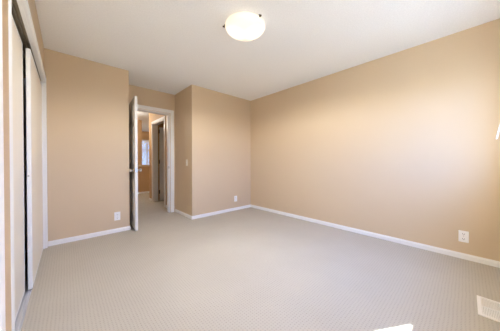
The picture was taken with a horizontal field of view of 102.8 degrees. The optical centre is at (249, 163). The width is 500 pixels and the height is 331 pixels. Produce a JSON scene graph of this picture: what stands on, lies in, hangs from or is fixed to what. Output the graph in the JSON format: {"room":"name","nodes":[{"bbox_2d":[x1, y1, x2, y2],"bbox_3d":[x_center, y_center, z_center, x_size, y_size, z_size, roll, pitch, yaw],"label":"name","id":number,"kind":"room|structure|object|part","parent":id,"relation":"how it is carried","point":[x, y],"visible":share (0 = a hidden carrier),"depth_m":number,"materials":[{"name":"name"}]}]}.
{"room":"empty bedroom","nodes":[
{"label":"empty bedroom","id":0,"kind":"room"},
{"bbox_2d":[2,0,44,330],"bbox_3d":[-1.230,-0.181,0.946,0.177,2.440,3.961,0,1,-43],"label":"wall","id":1,"kind":"structure","parent":0,"point":[32,5],"depth_m":0.83,"materials":[{"name":"beige paint"}]},
{"bbox_2d":[0,0,5,330],"bbox_3d":[-0.913,0.004,0.722,0.018,2.071,0.070,0,1,-43],"label":"trim","id":2,"kind":"structure","parent":1,"relation":"attached to","point":[2,225],"depth_m":0.73,"materials":[{"name":"white paint"}]},
{"bbox_2d":[12,0,39,77],"bbox_3d":[-1.830,-0.992,1.580,0.114,0.054,2.053,0,1,-43],"label":"door track","id":3,"kind":"object","parent":1,"relation":"attached to","point":[16,14],"visible":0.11,"depth_m":1.51,"materials":[{"name":"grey metal"}]},
{"bbox_2d":[12,16,24,320],"bbox_3d":[-1.468,0.027,1.209,0.024,1.993,1.003,0,1,-43],"label":"sliding door","id":4,"kind":"structure","parent":3,"relation":"hanging from","point":[17,45],"depth_m":1.41,"materials":[{"name":"white paint"}]},
{"bbox_3d":[-1.469,-0.937,1.202,0.024,0.022,0.959,0,1,-43],"label":"rail","id":5,"kind":"part","parent":4,"relation":"part of","materials":[{"name":"white paint"}]},
{"bbox_3d":[-1.466,1.012,1.216,0.024,0.022,0.959,0,1,-43],"label":"rail","id":6,"kind":"part","parent":4,"relation":"part of","materials":[{"name":"white metal"}]},
{"bbox_2d":[26,48,42,289],"bbox_3d":[-2.132,0.035,1.989,0.026,1.966,1.047,0,1,-43],"label":"sliding door","id":7,"kind":"structure","parent":3,"relation":"hanging from","point":[33,83],"depth_m":1.75,"materials":[{"name":"white paint"}]},
{"bbox_3d":[-2.133,0.046,1.992,0.020,1.920,1.017,0,1,-43],"label":"panel","id":8,"kind":"part","parent":7,"relation":"part of","materials":[{"name":"white wood"}]},
{"bbox_2d":[8,0,47,330],"bbox_3d":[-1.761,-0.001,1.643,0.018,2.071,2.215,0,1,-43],"label":"trim","id":9,"kind":"structure","parent":1,"relation":"attached to","point":[25,4],"depth_m":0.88,"materials":[{"name":"white paint"}]},
{"bbox_2d":[23,48,129,240],"bbox_3d":[-2.464,-0.191,2.584,1.544,2.440,0.120,0,1,-43],"label":"wall","id":10,"kind":"structure","parent":0,"point":[88,101],"depth_m":2.71,"materials":[{"name":"beige paint"}]},
{"bbox_2d":[48,226,129,245],"bbox_3d":[-2.174,0.997,2.768,0.884,0.060,0.012,0,1,-43],"label":"baseboard","id":11,"kind":"structure","parent":10,"relation":"attached to","point":[91,235],"depth_m":2.71,"materials":[{"name":"white paint"}]},
{"bbox_2d":[114,212,119,220],"bbox_3d":[-1.968,0.785,2.959,0.076,0.122,0.009,0,1,-43],"label":"wall outlet","id":12,"kind":"object","parent":10,"relation":"attached to","point":[116,214],"visible":1,"depth_m":2.95,"materials":[{"name":"white plastic"}]},
{"bbox_2d":[137,120,141,164],"bbox_3d":[-4.109,-0.216,6.357,1.176,2.440,0.120,0,1,-43],"label":"wall","id":13,"kind":"structure","parent":0,"point":[139,122],"depth_m":6.66,"materials":[{"name":"paint"}]},
{"bbox_2d":[138,165,148,191],"bbox_3d":[-3.547,0.525,6.675,2.423,0.950,0.180,0,1,-43],"label":"wall","id":14,"kind":"structure","parent":0,"point":[143,177],"depth_m":6.61,"materials":[{"name":"paint"}]},
{"bbox_2d":[142,131,148,139],"bbox_3d":[-5.412,-0.231,8.691,2.423,2.440,0.120,0,1,-43],"label":"wall","id":15,"kind":"structure","parent":0,"point":[145,135],"depth_m":9.17,"materials":[{"name":"paint"}]},
{"bbox_2d":[142,140,148,164],"bbox_3d":[-4.766,-0.430,9.233,0.570,1.281,0.037,0,1,-43],"label":"window blind","id":16,"kind":"object","parent":15,"relation":"attached to","point":[145,157],"visible":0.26,"depth_m":9.19,"materials":[{"name":"white plastic"}]},
{"bbox_2d":[129,85,174,212],"bbox_3d":[-1.961,-0.202,3.888,0.962,2.440,0.120,0,1,-43],"label":"wall","id":17,"kind":"structure","parent":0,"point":[146,97],"depth_m":3.93,"materials":[{"name":"beige paint"}]},
{"bbox_2d":[129,96,141,230],"bbox_3d":[-1.946,0.002,3.291,0.171,2.018,0.770,0,1,-39],"label":"door","id":18,"kind":"structure","parent":17,"relation":"in","point":[133,129],"depth_m":3.06,"materials":[{"name":"white paint"}]},
{"bbox_3d":[-1.958,-0.047,3.272,0.006,1.700,0.550,0,1,-39],"label":"raised panel","id":19,"kind":"part","parent":18,"relation":"part of","materials":[{"name":"white wood"}]},
{"bbox_2d":[137,104,173,212],"bbox_3d":[-1.958,-0.035,3.879,0.914,2.106,0.138,0,1,-43],"label":"door frame","id":20,"kind":"structure","parent":17,"relation":"attached to","point":[138,106],"depth_m":4.11,"materials":[{"name":"white paint"}]},
{"bbox_2d":[149,113,166,204],"bbox_3d":[-2.163,-0.209,4.906,0.120,2.440,1.651,0,1,-43],"label":"wall","id":21,"kind":"structure","parent":0,"point":[152,117],"depth_m":5.33,"materials":[{"name":"paint"}]},
{"bbox_2d":[151,116,165,206],"bbox_3d":[-2.216,-0.007,4.965,0.120,2.035,0.835,0,1,-43],"label":"trim","id":22,"kind":"structure","parent":21,"relation":"attached to","point":[155,125],"depth_m":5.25,"materials":[{"name":"white paint"}]},
{"bbox_2d":[159,127,163,200],"bbox_3d":[-2.130,0.018,5.552,0.103,1.953,0.791,0,1,43],"label":"door","id":23,"kind":"structure","parent":21,"relation":"in","point":[161,130],"depth_m":5.33,"materials":[{"name":"white paint"}]},
{"bbox_2d":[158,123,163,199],"bbox_3d":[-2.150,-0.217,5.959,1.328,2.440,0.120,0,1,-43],"label":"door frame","id":24,"kind":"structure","parent":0,"point":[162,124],"depth_m":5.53,"materials":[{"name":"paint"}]},
{"bbox_2d":[175,86,188,213],"bbox_3d":[-1.345,-0.204,4.018,0.120,2.440,0.764,0,1,-43],"label":"wall","id":25,"kind":"structure","parent":0,"point":[181,98],"depth_m":3.92,"materials":[{"name":"beige paint"}]},
{"bbox_2d":[175,209,191,218],"bbox_3d":[-1.303,0.987,3.886,0.012,0.060,0.744,0,1,-43],"label":"baseboard","id":26,"kind":"structure","parent":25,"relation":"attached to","point":[176,210],"depth_m":3.86,"materials":[{"name":"white paint"}]},
{"bbox_2d":[189,85,250,215],"bbox_3d":[-0.557,-0.206,4.143,1.448,2.440,0.120,0,1,-43],"label":"wall","id":27,"kind":"structure","parent":0,"point":[219,123],"depth_m":3.98,"materials":[{"name":"beige paint"}]},
{"bbox_2d":[192,205,250,219],"bbox_3d":[-0.519,0.984,4.095,1.448,0.060,0.012,0,1,-43],"label":"baseboard","id":28,"kind":"structure","parent":27,"relation":"attached to","point":[245,206],"depth_m":4.00,"materials":[{"name":"white paint"}]},
{"bbox_2d":[21,193,499,330],"bbox_3d":[-2.432,1.066,4.340,4.193,0.100,10.570,0,1,-43],"label":"floor","id":29,"kind":"structure","parent":0,"point":[246,269],"depth_m":1.74,"materials":[{"name":"beige carpet"}]},
{"bbox_2d":[15,260,31,330],"bbox_3d":[-1.821,1.030,1.601,0.096,0.010,2.053,0,1,-43],"label":"floor track","id":30,"kind":"object","parent":29,"relation":"on","point":[23,307],"visible":0.24,"depth_m":1.45,"materials":[{"name":"metal"}]},
{"bbox_2d":[477,295,499,321],"bbox_3d":[1.700,1.026,1.404,0.280,0.007,0.132,0,1,-43],"label":"floor vent","id":31,"kind":"object","parent":29,"relation":"in","point":[488,308],"visible":1,"depth_m":1.41,"materials":[{"name":"beige metal"}]},
{"bbox_2d":[35,0,499,131],"bbox_3d":[-2.436,-1.474,4.322,4.193,0.100,10.570,0,1,-43],"label":"ceiling","id":32,"kind":"structure","parent":0,"point":[166,46],"depth_m":2.22,"materials":[{"name":"white paint"}]},
{"bbox_2d":[223,11,264,40],"bbox_3d":[-0.038,-1.353,2.007,0.408,0.116,0.427,0,1,-43],"label":"ceiling light","id":33,"kind":"object","parent":32,"relation":"attached to","point":[241,26],"visible":1,"depth_m":1.93,"materials":[{"name":"white glass"}]},
{"bbox_2d":[251,18,499,260],"bbox_3d":[-0.936,-0.217,5.711,0.120,2.440,10.570,0,1,-43],"label":"wall","id":34,"kind":"structure","parent":0,"point":[404,144],"depth_m":2.54,"materials":[{"name":"beige paint"}]},
{"bbox_2d":[251,205,499,267],"bbox_3d":[1.250,0.987,3.252,0.012,0.060,3.650,0,1,-43],"label":"baseboard","id":35,"kind":"structure","parent":34,"relation":"attached to","point":[473,258],"depth_m":2.54,"materials":[{"name":"white paint"}]},
{"bbox_2d":[458,230,468,242],"bbox_3d":[2.283,0.783,2.132,0.009,0.122,0.076,0,1,-43],"label":"wall outlet","id":36,"kind":"object","parent":34,"relation":"attached to","point":[463,236],"visible":1,"depth_m":2.13,"materials":[{"name":"white plastic"}]}
]}

